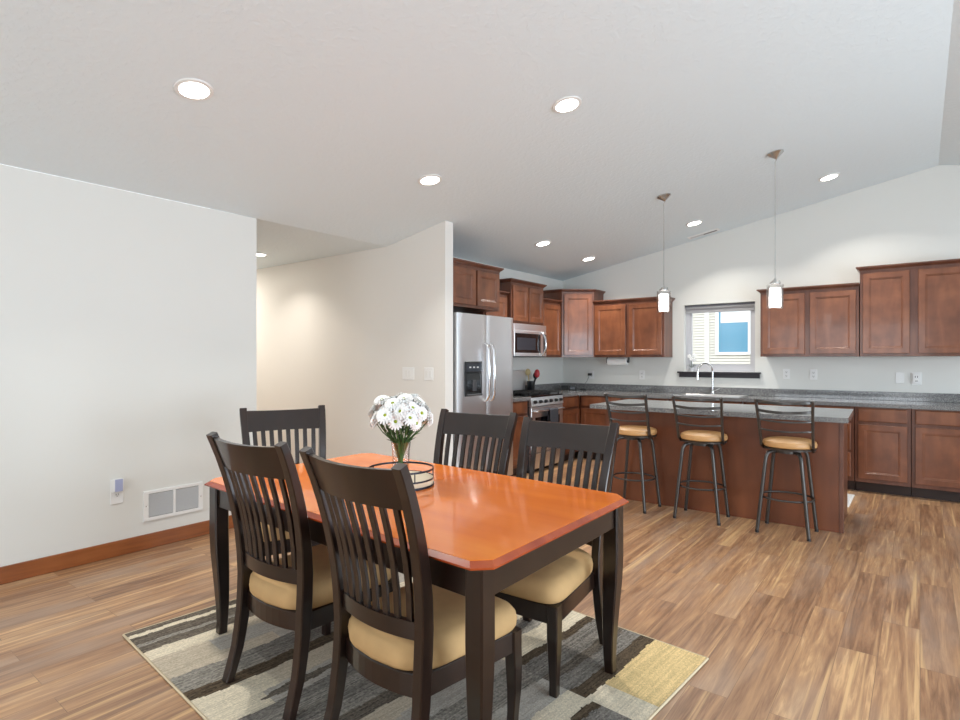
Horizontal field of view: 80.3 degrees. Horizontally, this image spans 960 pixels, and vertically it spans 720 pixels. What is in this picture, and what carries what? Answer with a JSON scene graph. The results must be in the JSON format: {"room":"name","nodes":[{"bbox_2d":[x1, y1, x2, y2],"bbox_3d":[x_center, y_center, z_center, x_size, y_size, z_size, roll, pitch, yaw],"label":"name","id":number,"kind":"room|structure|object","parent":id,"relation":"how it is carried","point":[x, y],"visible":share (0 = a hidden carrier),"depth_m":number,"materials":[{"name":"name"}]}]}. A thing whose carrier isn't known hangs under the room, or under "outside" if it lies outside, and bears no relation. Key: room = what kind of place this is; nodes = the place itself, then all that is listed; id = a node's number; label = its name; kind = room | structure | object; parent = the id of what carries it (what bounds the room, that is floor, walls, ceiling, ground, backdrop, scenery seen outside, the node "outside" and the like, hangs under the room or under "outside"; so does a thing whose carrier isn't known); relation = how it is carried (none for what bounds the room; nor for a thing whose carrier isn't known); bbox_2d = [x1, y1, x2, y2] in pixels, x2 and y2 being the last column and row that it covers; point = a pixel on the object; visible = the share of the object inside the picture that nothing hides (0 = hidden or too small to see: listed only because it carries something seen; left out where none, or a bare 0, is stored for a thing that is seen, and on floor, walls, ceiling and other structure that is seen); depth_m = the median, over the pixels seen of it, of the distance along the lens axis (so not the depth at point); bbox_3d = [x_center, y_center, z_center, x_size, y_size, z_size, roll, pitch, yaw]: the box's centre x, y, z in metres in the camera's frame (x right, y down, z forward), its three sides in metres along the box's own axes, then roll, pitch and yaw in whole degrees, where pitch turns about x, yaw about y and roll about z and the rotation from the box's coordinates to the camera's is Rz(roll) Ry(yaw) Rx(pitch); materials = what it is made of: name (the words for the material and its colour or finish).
{"room":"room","nodes":[
{"label":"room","id":0,"kind":"room"},
{"bbox_2d":[0,164,256,566],"bbox_3d":[-3.811,0.086,2.322,0.120,2.529,6.210,0,0,38],"label":"wall","id":1,"kind":"structure","parent":0,"point":[128,320],"depth_m":3.89,"materials":[{"name":"white paint"}]},
{"bbox_2d":[110,478,122,504],"bbox_3d":[-2.498,0.905,3.913,0.008,0.170,0.082,0,0,38],"label":"wall outlet","id":2,"kind":"object","parent":1,"relation":"attached to","point":[115,498],"visible":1,"depth_m":3.90,"materials":[{"name":"white plastic"}]},
{"bbox_2d":[112,478,122,492],"bbox_3d":[-2.486,0.860,3.898,0.028,0.094,0.064,0,0,38],"label":"night light","id":3,"kind":"object","parent":2,"relation":"attached to","point":[117,484],"visible":1,"depth_m":3.89,"materials":[{"name":"white plastic"}]},
{"bbox_2d":[0,515,233,584],"bbox_3d":[-3.758,1.296,2.281,0.014,0.105,6.210,0,0,38],"label":"baseboard","id":4,"kind":"structure","parent":1,"relation":"attached to","point":[44,565],"depth_m":3.82,"materials":[{"name":"brown wood"}]},
{"bbox_2d":[143,482,202,521],"bbox_3d":[-2.265,1.044,4.211,0.013,0.216,0.424,0,0,38],"label":"air vent","id":5,"kind":"object","parent":1,"relation":"in","point":[181,499],"visible":1,"depth_m":4.20,"materials":[{"name":"white plastic"}]},
{"bbox_2d":[257,221,452,465],"bbox_3d":[-2.125,0.011,6.875,4.624,2.678,0.115,0,0,38],"label":"wall partition","id":6,"kind":"structure","parent":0,"point":[338,333],"depth_m":6.17,"materials":[{"name":"white paint"}]},
{"bbox_2d":[402,367,413,379],"bbox_3d":[-0.721,0.135,5.711,0.165,0.125,0.008,0,0,38],"label":"light switch","id":7,"kind":"object","parent":6,"relation":"attached to","point":[407,372],"visible":1,"depth_m":5.71,"materials":[{"name":"white plastic"}]},
{"bbox_2d":[424,367,432,379],"bbox_3d":[-0.500,0.136,5.539,0.120,0.125,0.008,0,0,38],"label":"light switch","id":8,"kind":"object","parent":6,"relation":"attached to","point":[428,372],"visible":1,"depth_m":5.54,"materials":[{"name":"white plastic"}]},
{"bbox_2d":[0,0,959,280],"bbox_3d":[-0.516,-1.661,2.928,12.200,0.962,11.800,0,0,38],"label":"ceiling","id":9,"kind":"structure","parent":0,"point":[324,116],"depth_m":3.63,"materials":[{"name":"white"}]},
{"bbox_2d":[173,78,213,100],"bbox_3d":[-1.509,-1.426,3.001,0.188,0.042,0.191,0,0,43],"label":"recessed light","id":10,"kind":"object","parent":9,"relation":"in","point":[195,89],"visible":1,"depth_m":2.99,"materials":[{"name":"white"}]},
{"bbox_2d":[418,174,441,185],"bbox_3d":[-0.395,-1.420,4.490,0.188,0.042,0.191,0,0,43],"label":"recessed light","id":11,"kind":"object","parent":9,"relation":"in","point":[430,179],"visible":1,"depth_m":4.48,"materials":[{"name":"white"}]},
{"bbox_2d":[535,240,550,246],"bbox_3d":[0.729,-1.348,6.580,0.188,0.042,0.191,0,0,43],"label":"recessed light","id":12,"kind":"object","parent":9,"relation":"in","point":[545,242],"visible":1,"depth_m":6.56,"materials":[{"name":"white"}]},
{"bbox_2d":[552,96,581,113],"bbox_3d":[0.564,-1.653,3.686,0.188,0.042,0.191,0,0,43],"label":"recessed light","id":13,"kind":"object","parent":9,"relation":"in","point":[567,104],"visible":1,"depth_m":3.67,"materials":[{"name":"white"}]},
{"bbox_2d":[581,256,595,260],"bbox_3d":[1.440,-1.342,7.547,0.188,0.042,0.191,0,0,43],"label":"recessed light","id":14,"kind":"object","parent":9,"relation":"in","point":[590,257],"visible":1,"depth_m":7.52,"materials":[{"name":"white"}]},
{"bbox_2d":[657,193,670,312],"bbox_3d":[1.815,-1.052,5.613,0.135,1.160,0.136,0,0,38],"label":"pendant light","id":15,"kind":"object","parent":9,"relation":"hanging from","point":[663,298],"visible":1,"depth_m":5.59,"materials":[{"name":"glass"}]},
{"bbox_2d":[659,294,668,310],"bbox_3d":[1.814,-0.567,5.613,0.092,0.166,0.092,0,0,38],"label":"diffuser","id":16,"kind":"object","parent":15,"relation":"attached to","point":[663,298],"depth_m":5.58,"materials":[{"name":"white"}]},
{"bbox_2d":[686,220,702,226],"bbox_3d":[2.508,-1.601,6.657,0.188,0.042,0.191,0,0,43],"label":"recessed light","id":17,"kind":"object","parent":9,"relation":"in","point":[696,222],"visible":1,"depth_m":6.64,"materials":[{"name":"white"}]},
{"bbox_2d":[687,228,719,238],"bbox_3d":[2.812,-1.587,7.155,0.374,0.078,0.120,0,0,38],"label":"ceiling vent","id":18,"kind":"object","parent":9,"relation":"in","point":[715,229],"visible":1,"depth_m":7.13,"materials":[{"name":"white plastic"}]},
{"bbox_2d":[767,149,783,308],"bbox_3d":[2.575,-1.134,4.961,0.135,1.368,0.136,0,0,38],"label":"pendant light","id":19,"kind":"object","parent":9,"relation":"hanging from","point":[774,293],"visible":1,"depth_m":4.93,"materials":[{"name":"glass"}]},
{"bbox_2d":[770,278,779,284],"bbox_3d":[2.575,-0.685,4.962,0.084,0.053,0.084,0,0,38],"label":"socket","id":20,"kind":"object","parent":19,"relation":"attached to","point":[774,282],"depth_m":4.95,"materials":[{"name":"silver metal"}]},
{"bbox_2d":[769,287,780,306],"bbox_3d":[2.575,-0.545,4.962,0.092,0.166,0.092,0,0,38],"label":"diffuser","id":21,"kind":"object","parent":19,"relation":"attached to","point":[774,293],"depth_m":4.92,"materials":[{"name":"white"}]},
{"bbox_2d":[818,173,839,181],"bbox_3d":[3.541,-1.854,5.769,0.188,0.042,0.191,0,0,32],"label":"recessed light","id":22,"kind":"object","parent":9,"relation":"in","point":[831,176],"visible":1,"depth_m":5.76,"materials":[{"name":"white"}]},
{"bbox_2d":[0,451,959,719],"bbox_3d":[-0.565,1.400,2.865,12.200,0.100,11.640,0,0,38],"label":"floor","id":23,"kind":"structure","parent":0,"point":[862,622],"depth_m":3.05,"materials":[{"name":"brown wood"}]},
{"bbox_2d":[122,572,708,719],"bbox_3d":[-0.359,1.344,2.669,2.206,0.010,1.706,0,0,42],"label":"area rug","id":24,"kind":"object","parent":23,"relation":"on","point":[186,650],"visible":0.4,"depth_m":2.40,"materials":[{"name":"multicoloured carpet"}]},
{"bbox_2d":[239,405,325,555],"bbox_3d":[-1.127,0.821,3.398,0.521,1.047,0.647,0,0,-28],"label":"dining chair","id":25,"kind":"object","parent":24,"relation":"on","point":[311,418],"visible":0.23,"depth_m":3.62,"materials":[{"name":"brown wood"}]},
{"bbox_2d":[260,522,289,540],"bbox_3d":[-1.097,0.925,3.344,0.481,0.100,0.524,0,0,-28],"label":"seat cushion","id":26,"kind":"object","parent":25,"relation":"on","point":[277,530],"depth_m":3.06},
{"bbox_2d":[206,432,392,719],"bbox_3d":[-0.744,0.821,2.429,0.521,1.047,0.647,0,0,37],"label":"dining chair","id":27,"kind":"object","parent":24,"relation":"on","point":[294,591],"visible":0.84,"depth_m":2.23,"materials":[{"name":"brown wood"}]},
{"bbox_2d":[249,544,390,609],"bbox_3d":[-0.707,0.925,2.479,0.481,0.100,0.524,0,0,37],"label":"seat cushion","id":28,"kind":"object","parent":27,"relation":"on","point":[270,593],"depth_m":2.27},
{"bbox_2d":[299,446,521,719],"bbox_3d":[-0.228,0.821,1.997,0.521,1.047,0.647,0,0,41],"label":"dining chair","id":29,"kind":"object","parent":24,"relation":"on","point":[409,641],"visible":0.98,"depth_m":1.82,"materials":[{"name":"brown wood"}]},
{"bbox_2d":[348,582,516,670],"bbox_3d":[-0.188,0.925,2.044,0.481,0.100,0.524,0,0,41],"label":"seat cushion","id":30,"kind":"object","parent":29,"relation":"on","point":[387,651],"depth_m":1.86,"materials":[{"name":"fabric"}]},
{"bbox_2d":[204,453,628,719],"bbox_3d":[-0.355,0.964,2.624,1.874,0.755,1.075,0,0,41],"label":"dining table","id":31,"kind":"object","parent":24,"relation":"on","point":[486,532],"visible":0.82,"depth_m":2.17,"materials":[{"name":"brown wood"}]},
{"bbox_2d":[369,461,433,490],"bbox_3d":[-0.372,0.545,2.674,0.312,0.082,0.312,0,0,38],"label":"round tray","id":32,"kind":"object","parent":31,"relation":"on","point":[422,480],"visible":0.41,"depth_m":2.64,"materials":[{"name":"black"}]},
{"bbox_2d":[391,441,410,468],"bbox_3d":[-0.372,0.466,2.674,0.094,0.165,0.094,0,0,38],"label":"vase","id":33,"kind":"object","parent":32,"relation":"on","point":[391,441],"visible":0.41,"depth_m":2.67,"materials":[{"name":"clear glass"}]},
{"bbox_2d":[368,404,399,461],"bbox_3d":[-0.444,0.370,2.666,0.164,0.334,0.078,0,0,-26],"label":"daisy","id":34,"kind":"object","parent":33,"relation":"in","point":[371,411],"visible":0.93,"depth_m":2.65,"materials":[{"name":"white plant"}]},
{"bbox_2d":[370,410,397,445],"bbox_3d":[-0.442,0.383,2.643,0.087,0.308,0.162,0,0,38],"label":"daisy","id":35,"kind":"object","parent":33,"relation":"in","point":[373,421],"visible":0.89,"depth_m":2.61,"materials":[{"name":"white plant"}]},
{"bbox_2d":[370,420,398,454],"bbox_3d":[-0.436,0.394,2.682,0.168,0.287,0.069,0,0,-10],"label":"daisy","id":36,"kind":"object","parent":33,"relation":"in","point":[376,420],"visible":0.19,"depth_m":2.67,"materials":[{"name":"white plant"}]},
{"bbox_2d":[375,400,394,441],"bbox_3d":[-0.427,0.360,2.691,0.143,0.354,0.064,0,0,-7],"label":"daisy","id":37,"kind":"object","parent":33,"relation":"in","point":[379,405],"visible":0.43,"depth_m":2.68,"materials":[{"name":"white plant"}]},
{"bbox_2d":[374,395,399,462],"bbox_3d":[-0.436,0.350,2.654,0.088,0.374,0.127,0,0,38],"label":"daisy","id":38,"kind":"object","parent":33,"relation":"in","point":[378,400],"visible":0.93,"depth_m":2.64,"materials":[{"name":"white plant"}]},
{"bbox_2d":[376,408,397,443],"bbox_3d":[-0.389,0.376,2.606,0.082,0.324,0.184,0,0,38],"label":"daisy","id":39,"kind":"object","parent":33,"relation":"in","point":[384,415],"visible":0.95,"depth_m":2.55,"materials":[{"name":"white plant"}]},
{"bbox_2d":[384,398,400,456],"bbox_3d":[-0.374,0.355,2.610,0.077,0.366,0.150,0,0,30],"label":"daisy","id":40,"kind":"object","parent":33,"relation":"in","point":[391,403],"visible":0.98,"depth_m":2.56,"materials":[{"name":"white plant"}]},
{"bbox_2d":[388,414,403,461],"bbox_3d":[-0.364,0.390,2.611,0.075,0.295,0.137,0,0,23],"label":"daisy","id":41,"kind":"object","parent":33,"relation":"in","point":[395,424],"visible":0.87,"depth_m":2.56,"materials":[{"name":"white plant"}]},
{"bbox_2d":[393,403,408,449],"bbox_3d":[-0.375,0.366,2.604,0.068,0.342,0.176,0,0,-20],"label":"daisy","id":42,"kind":"object","parent":33,"relation":"in","point":[401,411],"visible":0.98,"depth_m":2.54,"materials":[{"name":"white plant"}]},
{"bbox_2d":[398,392,405,457],"bbox_3d":[-0.356,0.344,2.661,0.083,0.387,0.078,0,0,38],"label":"daisy","id":43,"kind":"object","parent":33,"relation":"in","point":[400,392],"visible":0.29,"depth_m":2.66,"materials":[{"name":"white plant"}]},
{"bbox_2d":[397,393,412,457],"bbox_3d":[-0.363,0.346,2.621,0.080,0.384,0.140,0,0,-42],"label":"daisy","id":44,"kind":"object","parent":33,"relation":"in","point":[404,398],"visible":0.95,"depth_m":2.60,"materials":[{"name":"white plant"}]},
{"bbox_2d":[399,412,416,461],"bbox_3d":[-0.351,0.384,2.605,0.077,0.307,0.144,0,0,-45],"label":"daisy","id":45,"kind":"object","parent":33,"relation":"in","point":[409,418],"visible":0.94,"depth_m":2.56,"materials":[{"name":"white plant"}]},
{"bbox_2d":[403,401,419,442],"bbox_3d":[-0.347,0.362,2.628,0.156,0.351,0.086,0,0,38],"label":"daisy","id":46,"kind":"object","parent":33,"relation":"in","point":[412,406],"visible":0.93,"depth_m":2.59,"materials":[{"name":"white plant"}]},
{"bbox_2d":[402,419,421,451],"bbox_3d":[-0.340,0.394,2.638,0.149,0.287,0.077,0,0,38],"label":"daisy","id":47,"kind":"object","parent":33,"relation":"in","point":[417,425],"visible":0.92,"depth_m":2.60,"materials":[{"name":"white plant"}]},
{"bbox_2d":[403,394,421,453],"bbox_3d":[-0.332,0.348,2.692,0.114,0.380,0.073,0,0,10],"label":"daisy","id":48,"kind":"object","parent":33,"relation":"in","point":[411,394],"visible":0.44,"depth_m":2.68,"materials":[{"name":"white plant"}]},
{"bbox_2d":[403,405,427,443],"bbox_3d":[-0.327,0.374,2.638,0.172,0.328,0.068,0,0,21],"label":"daisy","id":49,"kind":"object","parent":33,"relation":"in","point":[422,415],"visible":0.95,"depth_m":2.61,"materials":[{"name":"white plant"}]},
{"bbox_2d":[406,396,424,442],"bbox_3d":[-0.319,0.353,2.668,0.147,0.370,0.081,0,0,38],"label":"daisy","id":50,"kind":"object","parent":33,"relation":"in","point":[419,400],"visible":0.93,"depth_m":2.64,"materials":[{"name":"white plant"}]},
{"bbox_2d":[402,410,430,458],"bbox_3d":[-0.304,0.376,2.685,0.174,0.324,0.086,0,0,-38],"label":"daisy","id":51,"kind":"object","parent":33,"relation":"in","point":[427,410],"visible":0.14,"depth_m":2.69,"materials":[{"name":"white plant"}]},
{"bbox_2d":[407,411,432,441],"bbox_3d":[-0.306,0.387,2.647,0.176,0.301,0.074,0,0,-2],"label":"daisy","id":52,"kind":"object","parent":33,"relation":"in","point":[430,417],"visible":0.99,"depth_m":2.65,"materials":[{"name":"white plant"}]},
{"bbox_2d":[433,409,517,474],"bbox_3d":[-0.160,0.821,3.118,0.521,1.047,0.647,0,0,32],"label":"dining chair","id":53,"kind":"object","parent":24,"relation":"on","point":[502,427],"visible":0.26,"depth_m":3.33,"materials":[{"name":"brown wood"}]},
{"bbox_2d":[495,417,619,697],"bbox_3d":[0.283,0.821,2.624,0.521,1.047,0.647,0,0,36],"label":"dining chair","id":54,"kind":"object","parent":24,"relation":"on","point":[550,593],"visible":0.46,"depth_m":2.62,"materials":[{"name":"brown wood"}]},
{"bbox_2d":[500,548,592,603],"bbox_3d":[0.248,0.925,2.574,0.481,0.100,0.524,0,0,36],"label":"seat cushion","id":55,"kind":"object","parent":54,"relation":"on","point":[557,582],"depth_m":2.34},
{"bbox_2d":[453,312,512,475],"bbox_3d":[-0.185,0.444,6.082,0.814,1.812,0.965,0,0,38],"label":"refrigerator","id":56,"kind":"object","parent":23,"relation":"on","point":[482,344],"visible":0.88,"depth_m":5.79,"materials":[{"name":"grey"}]},
{"bbox_2d":[510,401,527,475],"bbox_3d":[0.187,0.913,6.727,0.620,0.874,0.487,0,0,38],"label":"base cabinet","id":57,"kind":"object","parent":23,"relation":"on","point":[520,407],"visible":0.25,"depth_m":6.56,"materials":[{"name":"brown wood"}]},
{"bbox_2d":[513,396,530,401],"bbox_3d":[0.195,0.410,6.718,0.643,0.130,0.500,0,0,38],"label":"countertop","id":58,"kind":"structure","parent":57,"relation":"on","point":[515,398],"depth_m":6.61,"materials":[{"name":"grey laminate"}]},
{"bbox_2d":[513,370,564,472],"bbox_3d":[0.618,0.743,7.195,0.682,1.215,0.757,0,0,38],"label":"range","id":59,"kind":"object","parent":23,"relation":"on","point":[541,401],"visible":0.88,"depth_m":7.02,"materials":[{"name":"grey"}]},
{"bbox_2d":[513,393,562,397],"bbox_3d":[0.591,0.440,7.215,0.615,0.019,0.757,0,0,38],"label":"cooktop","id":60,"kind":"object","parent":59,"relation":"in","point":[533,395],"depth_m":7.00,"materials":[{"name":"black metal"}]},
{"bbox_2d":[547,408,558,421],"bbox_3d":[0.903,0.753,7.026,0.043,0.318,0.200,0,0,38],"label":"dish towel","id":61,"kind":"object","parent":59,"relation":"hanging from","point":[553,416],"visible":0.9,"depth_m":7.00,"materials":[{"name":"grey fabric"}]},
{"bbox_2d":[563,395,579,460],"bbox_3d":[0.971,0.913,7.740,0.620,0.874,0.519,0,0,38],"label":"base cabinet","id":62,"kind":"object","parent":23,"relation":"on","point":[571,413],"visible":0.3,"depth_m":7.57,"materials":[{"name":"brown wood"}]},
{"bbox_2d":[525,383,959,410],"bbox_3d":[2.951,0.410,6.586,5.163,0.130,1.126,0,0,38],"label":"countertop","id":63,"kind":"structure","parent":62,"relation":"on","point":[905,400],"depth_m":6.60,"materials":[{"name":"stone"}]},
{"bbox_2d":[527,381,534,389],"bbox_3d":[0.693,0.360,7.702,0.108,0.150,0.108,0,0,38],"label":"utensil holder","id":64,"kind":"object","parent":63,"relation":"on","point":[530,384],"visible":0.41,"depth_m":7.66,"materials":[{"name":"black plastic"}]},
{"bbox_2d":[534,371,539,383],"bbox_3d":[0.748,0.279,7.661,0.114,0.275,0.026,0,0,14],"label":"spoon","id":65,"kind":"object","parent":64,"relation":"in","point":[537,373],"visible":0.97,"depth_m":7.65,"materials":[{"name":"red plastic"}]},
{"bbox_2d":[696,362,719,393],"bbox_3d":[2.856,0.231,7.171,0.299,0.408,0.097,0,0,-4],"label":"faucet","id":66,"kind":"object","parent":63,"relation":"on","point":[701,364],"visible":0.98,"depth_m":7.17,"materials":[{"name":"silver metal"}]},
{"bbox_2d":[675,393,748,397],"bbox_3d":[2.822,0.515,6.965,0.770,0.171,0.440,0,0,38],"label":"sink","id":67,"kind":"object","parent":63,"relation":"in","point":[682,394],"visible":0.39,"depth_m":7.06,"materials":[{"name":"silver metal"}]},
{"bbox_2d":[580,395,622,459],"bbox_3d":[1.787,0.913,7.808,0.623,0.874,0.620,0,0,38],"label":"base cabinet","id":68,"kind":"object","parent":23,"relation":"on","point":[588,416],"visible":0.23,"depth_m":7.65,"materials":[{"name":"brown wood"}]},
{"bbox_2d":[604,393,660,513],"bbox_3d":[1.402,0.826,5.203,0.418,1.052,0.453,0,0,42],"label":"bar stool","id":69,"kind":"object","parent":23,"relation":"on","point":[629,432],"visible":0.91,"depth_m":5.11,"materials":[{"name":"grey"}]},
{"bbox_2d":[623,398,668,400],"bbox_3d":[2.269,0.913,7.435,0.587,0.874,0.620,0,0,38],"label":"base cabinet","id":70,"kind":"object","parent":23,"relation":"on","point":[660,399],"visible":0.05,"depth_m":7.15,"materials":[{"name":"brown wood"}]},
{"bbox_2d":[671,395,729,525],"bbox_3d":[1.885,0.826,4.834,0.418,1.052,0.453,0,0,37],"label":"bar stool","id":71,"kind":"object","parent":23,"relation":"on","point":[707,438],"visible":1,"depth_m":4.76,"materials":[{"name":"grey"}]},
{"bbox_2d":[669,399,742,403],"bbox_3d":[2.842,0.913,6.991,0.847,0.874,0.620,0,0,38],"label":"base cabinet","id":72,"kind":"object","parent":23,"relation":"on","point":[727,402],"visible":0.09,"depth_m":6.68,"materials":[{"name":"brown wood"}]},
{"bbox_2d":[606,409,846,532],"bbox_3d":[2.262,0.912,5.318,1.990,0.873,0.739,0,0,38],"label":"kitchen island","id":73,"kind":"object","parent":23,"relation":"on","point":[743,454],"visible":0.56,"depth_m":4.89,"materials":[{"name":"brown wood"}]},
{"bbox_2d":[590,399,853,422],"bbox_3d":[2.209,0.456,5.302,2.145,0.040,0.970,0,0,38],"label":"island countertop","id":74,"kind":"structure","parent":73,"relation":"on","point":[834,415],"depth_m":5.01,"materials":[{"name":"stone"}]},
{"bbox_2d":[743,402,802,406],"bbox_3d":[3.420,0.913,6.545,0.597,0.874,0.620,0,0,38],"label":"base cabinet","id":75,"kind":"object","parent":23,"relation":"on","point":[750,403],"visible":0.09,"depth_m":6.33,"materials":[{"name":"brown wood"}]},
{"bbox_2d":[754,398,818,541],"bbox_3d":[2.396,0.826,4.430,0.418,1.052,0.453,0,0,40],"label":"bar stool","id":76,"kind":"object","parent":23,"relation":"on","point":[776,444],"visible":1,"depth_m":4.37,"materials":[{"name":"black metal"}]},
{"bbox_2d":[803,405,855,489],"bbox_3d":[3.844,0.913,6.217,0.459,0.874,0.620,0,0,38],"label":"base cabinet","id":77,"kind":"object","parent":23,"relation":"on","point":[851,483],"visible":0.3,"depth_m":5.86,"materials":[{"name":"brown wood"}]},
{"bbox_2d":[847,494,854,506],"bbox_3d":[3.518,1.347,5.471,0.100,0.006,0.600,0,0,38],"label":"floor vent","id":78,"kind":"object","parent":23,"relation":"in","point":[850,497],"visible":0.43,"depth_m":5.52,"materials":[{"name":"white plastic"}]},
{"bbox_2d":[855,407,911,495],"bbox_3d":[4.212,0.913,5.932,0.459,0.874,0.620,0,0,38],"label":"base cabinet","id":79,"kind":"object","parent":23,"relation":"on","point":[883,436],"visible":0.92,"depth_m":5.70,"materials":[{"name":"brown wood"}]},
{"bbox_2d":[912,409,959,501],"bbox_3d":[4.582,0.913,5.646,0.467,0.874,0.620,0,0,38],"label":"base cabinet","id":80,"kind":"object","parent":23,"relation":"on","point":[935,433],"visible":0.92,"depth_m":5.44,"materials":[{"name":"brown wood"}]},
{"bbox_2d":[454,257,562,384],"bbox_3d":[0.178,0.077,7.306,0.100,2.547,3.384,0,0,38],"label":"wall","id":81,"kind":"structure","parent":0,"point":[550,369],"depth_m":8.11,"materials":[{"name":"white paint"}]},
{"bbox_2d":[453,257,503,312],"bbox_3d":[-0.274,-0.770,6.098,0.664,0.470,0.897,0,0,38],"label":"upper cabinet","id":82,"kind":"object","parent":81,"relation":"attached to","point":[475,285],"visible":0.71,"depth_m":5.91,"materials":[{"name":"brown wood"}]},
{"bbox_2d":[470,290,509,316],"bbox_3d":[0.076,-0.430,6.811,0.344,0.785,0.483,0,0,38],"label":"upper cabinet","id":83,"kind":"object","parent":81,"relation":"attached to","point":[502,312],"visible":0.13,"depth_m":6.80,"materials":[{"name":"brown wood"}]},
{"bbox_2d":[499,278,546,325],"bbox_3d":[0.480,-0.720,7.300,0.384,0.540,0.823,0,0,38],"label":"upper cabinet","id":84,"kind":"object","parent":81,"relation":"attached to","point":[525,298],"visible":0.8,"depth_m":7.11,"materials":[{"name":"brown wood"}]},
{"bbox_2d":[513,323,546,356],"bbox_3d":[0.515,-0.241,7.273,0.468,0.412,0.750,0,0,38],"label":"microwave","id":85,"kind":"object","parent":84,"relation":"attached to","point":[529,340],"visible":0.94,"depth_m":7.14,"materials":[{"name":"grey"}]},
{"bbox_2d":[543,298,562,356],"bbox_3d":[0.859,-0.430,7.823,0.344,0.785,0.505,0,0,38],"label":"upper cabinet","id":86,"kind":"object","parent":81,"relation":"attached to","point":[551,307],"visible":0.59,"depth_m":7.74,"materials":[{"name":"brown wood"}]},
{"bbox_2d":[687,354,695,370],"bbox_3d":[2.783,0.034,7.475,0.061,0.231,0.104,0,0,-24],"label":"orchid pot","id":87,"kind":"object","parent":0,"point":[689,355],"visible":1,"depth_m":7.46,"materials":[{"name":"white"}]},
{"bbox_2d":[563,165,959,407],"bbox_3d":[4.368,-0.335,6.299,8.000,3.371,0.150,0,0,38],"label":"wall","id":88,"kind":"structure","parent":0,"point":[914,217],"depth_m":6.63,"materials":[{"name":"white paint"}]},
{"bbox_2d":[543,289,605,356],"bbox_3d":[1.335,-0.513,8.146,0.699,0.950,0.636,0,0,38],"label":"upper cabinet","id":89,"kind":"object","parent":88,"relation":"attached to","point":[577,306],"visible":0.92,"depth_m":7.94,"materials":[{"name":"brown wood"}]},
{"bbox_2d":[593,296,674,356],"bbox_3d":[2.085,-0.430,7.753,1.034,0.785,0.344,0,0,38],"label":"upper cabinet","id":90,"kind":"object","parent":88,"relation":"attached to","point":[631,327],"visible":0.94,"depth_m":7.59,"materials":[{"name":"brown wood"}]},
{"bbox_2d":[606,357,629,364],"bbox_3d":[1.915,0.018,7.900,0.330,0.108,0.104,0,0,38],"label":"paper towel holder","id":91,"kind":"object","parent":90,"relation":"attached to","point":[610,361],"visible":1,"depth_m":7.85,"materials":[{"name":"white"}]},
{"bbox_2d":[639,371,644,378],"bbox_3d":[2.235,0.207,7.849,0.075,0.120,0.008,0,0,38],"label":"wall outlet","id":92,"kind":"object","parent":88,"relation":"attached to","point":[641,373],"visible":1,"depth_m":7.84,"materials":[{"name":"white plastic"}]},
{"bbox_2d":[677,371,760,377],"bbox_3d":[3.012,0.188,7.215,1.005,0.074,0.060,0,0,38],"label":"window sill","id":93,"kind":"structure","parent":88,"relation":"attached to","point":[681,373],"depth_m":7.17,"materials":[{"name":"grey"}]},
{"bbox_2d":[686,310,754,371],"bbox_3d":[3.094,-0.285,7.316,0.858,0.870,0.060,0,0,38],"label":"window","id":94,"kind":"structure","parent":88,"relation":"in","point":[750,367],"depth_m":7.28,"materials":[{"name":"grey plastic"}]},
{"bbox_2d":[685,302,754,313],"bbox_3d":[3.062,-0.663,7.274,0.850,0.102,0.066,0,0,38],"label":"roller shade","id":95,"kind":"object","parent":94,"relation":"attached to","point":[746,306],"visible":0.99,"depth_m":7.25,"materials":[{"name":"grey"}]},
{"bbox_2d":[783,369,789,378],"bbox_3d":[3.642,0.166,6.760,0.075,0.120,0.008,0,0,38],"label":"wall outlet","id":96,"kind":"object","parent":88,"relation":"attached to","point":[786,372],"visible":1,"depth_m":6.76,"materials":[{"name":"white plastic"}]},
{"bbox_2d":[756,282,860,356],"bbox_3d":[3.732,-0.430,6.479,0.999,0.785,0.344,0,0,38],"label":"upper cabinet","id":97,"kind":"object","parent":88,"relation":"attached to","point":[817,320],"visible":0.83,"depth_m":6.31,"materials":[{"name":"brown wood"}]},
{"bbox_2d":[810,369,816,379],"bbox_3d":[3.864,0.168,6.589,0.075,0.120,0.008,0,0,38],"label":"wall outlet","id":98,"kind":"object","parent":88,"relation":"attached to","point":[813,372],"visible":1,"depth_m":6.58,"materials":[{"name":"white plastic"}]},
{"bbox_2d":[896,372,903,383],"bbox_3d":[4.502,0.192,6.097,0.075,0.120,0.006,0,0,38],"label":"wall plate","id":99,"kind":"object","parent":88,"relation":"attached to","point":[899,375],"visible":1,"depth_m":6.09,"materials":[{"name":"white plastic"}]},
{"bbox_2d":[856,259,959,356],"bbox_3d":[4.495,-0.513,5.888,0.988,0.950,0.344,0,0,38],"label":"upper cabinet","id":100,"kind":"object","parent":88,"relation":"attached to","point":[907,309],"visible":1,"depth_m":5.79,"materials":[{"name":"brown wood"}]},
{"bbox_2d":[911,372,921,384],"bbox_3d":[4.605,0.195,6.000,0.090,0.134,0.032,0,0,38],"label":"wall outlet","id":101,"kind":"object","parent":88,"relation":"attached to","point":[916,377],"visible":1,"depth_m":5.99,"materials":[{"name":"white plastic"}]},
{"label":"outside","id":102,"kind":"structure","parent":0,"visible":0},
{"bbox_3d":[9.714,1.800,12.556,32.000,0.100,16.250,0,0,38],"label":"ground","id":103,"kind":"structure","parent":102,"visible":0},
{"bbox_2d":[693,311,749,363],"bbox_3d":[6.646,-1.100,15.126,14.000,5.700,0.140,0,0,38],"label":"house","id":104,"kind":"structure","parent":103,"relation":"on","point":[718,337],"depth_m":15.21,"materials":[{"name":"beige"}]},
{"bbox_2d":[721,311,747,322],"bbox_3d":[6.711,-1.200,15.015,0.680,0.420,0.008,0,0,38],"label":"blind","id":105,"kind":"object","parent":104,"relation":"hanging from","point":[736,316],"depth_m":15.00,"materials":[{"name":"white"}]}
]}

